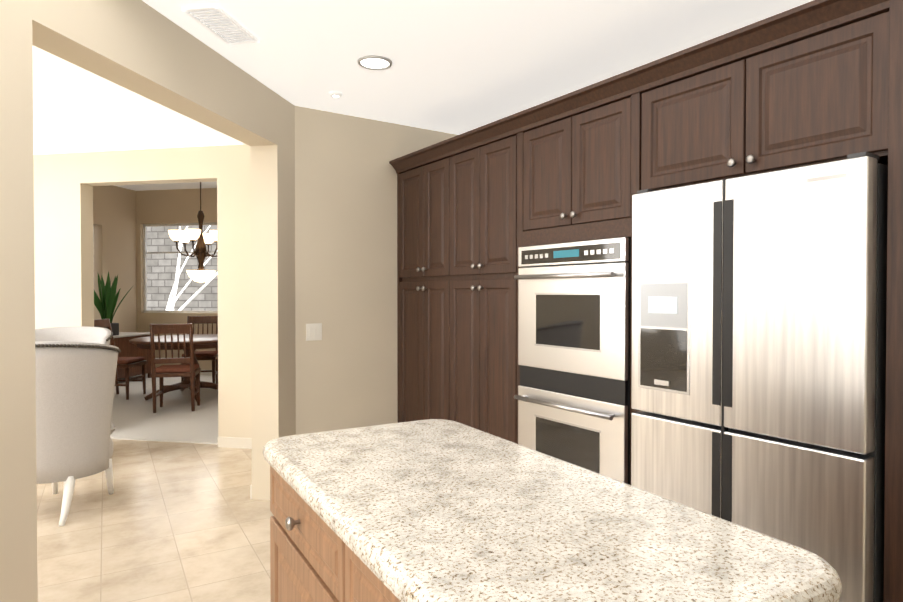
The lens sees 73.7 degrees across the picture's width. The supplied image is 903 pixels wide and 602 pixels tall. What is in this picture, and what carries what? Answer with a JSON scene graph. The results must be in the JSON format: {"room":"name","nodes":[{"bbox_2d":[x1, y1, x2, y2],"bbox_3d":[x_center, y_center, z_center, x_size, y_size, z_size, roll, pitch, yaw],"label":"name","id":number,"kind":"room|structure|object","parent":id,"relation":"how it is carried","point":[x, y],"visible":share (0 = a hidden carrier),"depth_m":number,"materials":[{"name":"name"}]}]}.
{"room":"kitchen","nodes":[
{"label":"kitchen","id":0,"kind":"room"},
{"bbox_2d":[93,185,136,331],"bbox_3d":[-5.945,-0.294,8.487,0.157,3.187,4.096,0,1,11],"label":"wall","id":1,"kind":"structure","parent":0,"point":[114,215],"depth_m":10.06,"materials":[{"name":"paint"}]},
{"bbox_2d":[33,144,251,437],"bbox_3d":[-4.208,-0.301,5.990,6.280,3.271,0.157,0,1,11],"label":"wall","id":2,"kind":"structure","parent":0,"point":[64,183],"depth_m":5.64,"materials":[{"name":"paint"}]},
{"bbox_2d":[218,436,251,448],"bbox_3d":[-1.364,1.301,5.013,0.747,0.094,1.748,-1,1,-34],"label":"baseboard","id":3,"kind":"structure","parent":2,"relation":"attached to","point":[234,442],"depth_m":5.49,"materials":[{"name":"beige paint"}]},
{"bbox_2d":[0,0,295,601],"bbox_3d":[-1.724,0.013,1.728,0.199,2.759,7.608,0,1,11],"label":"wall","id":4,"kind":"structure","parent":0,"point":[142,48],"depth_m":2.69,"materials":[{"name":"paint"}]},
{"bbox_2d":[37,439,273,601],"bbox_3d":[-1.947,1.382,4.821,16.720,0.063,18.810,-1,1,-34],"label":"floor","id":5,"kind":"structure","parent":0,"point":[175,522],"depth_m":3.57,"materials":[{"name":"tile"}]},
{"bbox_2d":[35,326,112,344],"bbox_3d":[-3.255,0.794,5.034,0.735,1.130,0.732,-1,1,-34],"label":"barrel chair","id":6,"kind":"object","parent":5,"relation":"on","point":[100,335],"visible":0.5,"depth_m":5.24,"materials":[{"name":"fabric"}]},
{"bbox_2d":[35,341,120,525],"bbox_3d":[-2.598,0.809,3.945,0.752,1.130,0.769,-1,1,-34],"label":"barrel chair","id":7,"kind":"object","parent":5,"relation":"on","point":[75,386],"visible":0.56,"depth_m":3.79,"materials":[{"name":"fabric"}]},
{"bbox_2d":[270,503,370,601],"bbox_3d":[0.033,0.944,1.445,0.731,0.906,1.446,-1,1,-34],"label":"door","id":8,"kind":"structure","parent":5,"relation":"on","point":[298,573],"depth_m":1.58,"materials":[{"name":"wood"}]},
{"bbox_2d":[263,419,841,601],"bbox_3d":[0.038,0.462,1.442,0.774,0.055,1.452,-1,1,-34],"label":"island countertop","id":9,"kind":"structure","parent":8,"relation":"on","point":[429,510],"depth_m":1.18,"materials":[{"name":"beige stone"}]},
{"bbox_2d":[389,0,902,601],"bbox_3d":[0.773,0.141,3.546,0.719,2.454,3.437,-1,1,-34],"label":"tall cabinet","id":10,"kind":"object","parent":5,"relation":"on","point":[813,82],"visible":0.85,"depth_m":2.95,"materials":[{"name":"brown wood"}]},
{"bbox_2d":[514,237,630,484],"bbox_3d":[0.837,0.396,3.364,0.674,1.416,0.784,-1,1,-34],"label":"oven","id":11,"kind":"object","parent":10,"relation":"in","point":[574,306],"visible":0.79,"depth_m":3.14,"materials":[{"name":"grey metal"}]},
{"bbox_2d":[631,152,887,601],"bbox_3d":[1.390,0.442,2.556,0.773,1.878,0.943,-1,1,-34],"label":"fridge","id":12,"kind":"object","parent":5,"relation":"on","point":[758,382],"visible":0.94,"depth_m":2.20,"materials":[{"name":"grey metal"}]},
{"bbox_2d":[110,374,217,443],"bbox_3d":[-3.438,1.301,7.988,4.964,0.012,4.180,0,1,11],"label":"floor","id":13,"kind":"structure","parent":0,"point":[174,418],"depth_m":6.88,"materials":[{"name":"beige carpet"}]},
{"bbox_2d":[94,319,146,399],"bbox_3d":[-4.499,0.769,8.118,0.546,1.050,0.481,0,1,1],"label":"dining chair","id":14,"kind":"object","parent":13,"relation":"on","point":[126,363],"visible":0.38,"depth_m":8.14,"materials":[{"name":"brown wood"}]},
{"bbox_2d":[110,332,150,378],"bbox_3d":[-5.364,0.903,9.361,0.632,0.745,1.400,0,1,11],"label":"sideboard","id":15,"kind":"object","parent":13,"relation":"on","point":[127,348],"visible":0.31,"depth_m":9.50,"materials":[{"name":"brown wood"}]},
{"bbox_2d":[94,271,130,335],"bbox_3d":[-5.241,0.033,9.260,0.641,0.993,0.696,-1,1,-34],"label":"plant","id":16,"kind":"object","parent":15,"relation":"on","point":[105,304],"visible":0.77,"depth_m":9.16,"materials":[{"name":"green plant"}]},
{"bbox_2d":[129,334,217,401],"bbox_3d":[-3.526,0.892,8.106,1.432,0.797,1.432,-1,1,-34],"label":"dining table","id":17,"kind":"object","parent":13,"relation":"on","point":[204,341],"visible":0.46,"depth_m":7.78,"materials":[{"name":"brown wood"}]},
{"bbox_2d":[150,323,200,412],"bbox_3d":[-3.297,0.782,7.201,0.481,1.050,0.546,0,1,-14],"label":"dining chair","id":18,"kind":"object","parent":13,"relation":"on","point":[191,370],"visible":1,"depth_m":7.02,"materials":[{"name":"brown wood"}]},
{"bbox_2d":[181,316,217,383],"bbox_3d":[-3.759,0.757,9.027,0.481,1.050,0.546,0,1,-14],"label":"dining chair","id":19,"kind":"object","parent":13,"relation":"on","point":[206,355],"visible":0.4,"depth_m":9.20,"materials":[{"name":"brown wood"}]},
{"bbox_2d":[113,181,216,190],"bbox_3d":[-3.487,-1.924,8.102,5.434,0.084,4.305,0,1,11],"label":"ceiling","id":20,"kind":"structure","parent":0,"point":[165,186],"depth_m":10.04,"materials":[{"name":"paint"}]},
{"bbox_2d":[168,182,216,282],"bbox_3d":[-3.322,-1.060,7.976,0.792,1.641,0.712,-1,1,-34],"label":"chandelier","id":21,"kind":"object","parent":20,"relation":"hanging from","point":[200,274],"visible":0.73,"depth_m":7.91,"materials":[{"name":"white glass"}]},
{"bbox_2d":[136,188,217,369],"bbox_3d":[-3.031,-0.316,10.096,5.277,3.187,0.157,0,1,11],"label":"wall","id":22,"kind":"structure","parent":0,"point":[173,206],"depth_m":10.36,"materials":[{"name":"paint"}]},
{"bbox_2d":[143,223,217,312],"bbox_3d":[-4.616,-0.565,10.400,1.568,1.547,0.042,0,1,11],"label":"window","id":23,"kind":"structure","parent":22,"relation":"in","point":[145,252],"depth_m":10.50,"materials":[{"name":"white paint"}]},
{"bbox_2d":[147,370,215,375],"bbox_3d":[-4.241,1.232,9.222,6.406,0.092,3.519,-1,1,-34],"label":"baseboard","id":24,"kind":"structure","parent":22,"relation":"attached to","point":[205,373],"depth_m":10.24,"materials":[{"name":"beige paint"}]},
{"bbox_2d":[295,106,456,434],"bbox_3d":[-0.504,-0.030,4.891,1.651,2.759,0.219,-1,1,-34],"label":"wall","id":25,"kind":"structure","parent":0,"point":[346,242],"depth_m":4.56,"materials":[{"name":"paint"}]},
{"bbox_2d":[306,323,321,340],"bbox_3d":[-1.008,0.227,4.413,0.120,0.125,0.012,-1,1,-34],"label":"light switch","id":26,"kind":"object","parent":25,"relation":"attached to","point":[313,331],"visible":1,"depth_m":4.41,"materials":[{"name":"white plastic"}]},
{"bbox_2d":[32,0,812,154],"bbox_3d":[-1.518,-1.400,1.148,13.794,0.084,13.481,0,1,11],"label":"ceiling","id":27,"kind":"structure","parent":0,"point":[458,67],"depth_m":3.44,"materials":[{"name":"paint"}]},
{"bbox_2d":[182,4,259,44],"bbox_3d":[-1.145,-1.378,3.019,0.178,0.012,0.408,0,1,11],"label":"ceiling vent","id":28,"kind":"object","parent":27,"relation":"in","point":[220,23],"visible":0.98,"depth_m":2.99,"materials":[{"name":"white metal"}]},
{"bbox_2d":[329,91,341,97],"bbox_3d":[-0.778,-1.387,4.049,0.088,0.022,0.088,-1,1,-34],"label":"smoke detector","id":29,"kind":"object","parent":27,"relation":"attached to","point":[335,94],"visible":1,"depth_m":4.02,"materials":[{"name":"white plastic"}]},
{"bbox_2d":[357,55,392,69],"bbox_3d":[-0.446,-1.385,3.504,0.205,0.012,0.205,-1,1,-34],"label":"recessed light","id":30,"kind":"object","parent":27,"relation":"in","point":[373,62],"visible":0.98,"depth_m":3.50,"materials":[{"name":"grey"}]},
{"label":"outside","id":31,"kind":"structure","parent":0,"visible":0},
{"bbox_2d":[147,225,217,310],"bbox_3d":[-4.442,-1.100,12.030,7.315,4.702,0.104,0,1,11],"label":"brick wall","id":32,"kind":"structure","parent":31,"point":[161,271],"depth_m":12.21,"materials":[{"name":"brick"}]},
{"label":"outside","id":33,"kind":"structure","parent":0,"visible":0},
{"bbox_2d":[166,225,217,310],"bbox_3d":[-4.758,-0.293,11.309,1.621,2.513,1.721,-1,1,-34],"label":"branches","id":34,"kind":"object","parent":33,"point":[175,286],"visible":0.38,"depth_m":11.35,"materials":[{"name":"white"}]}
]}

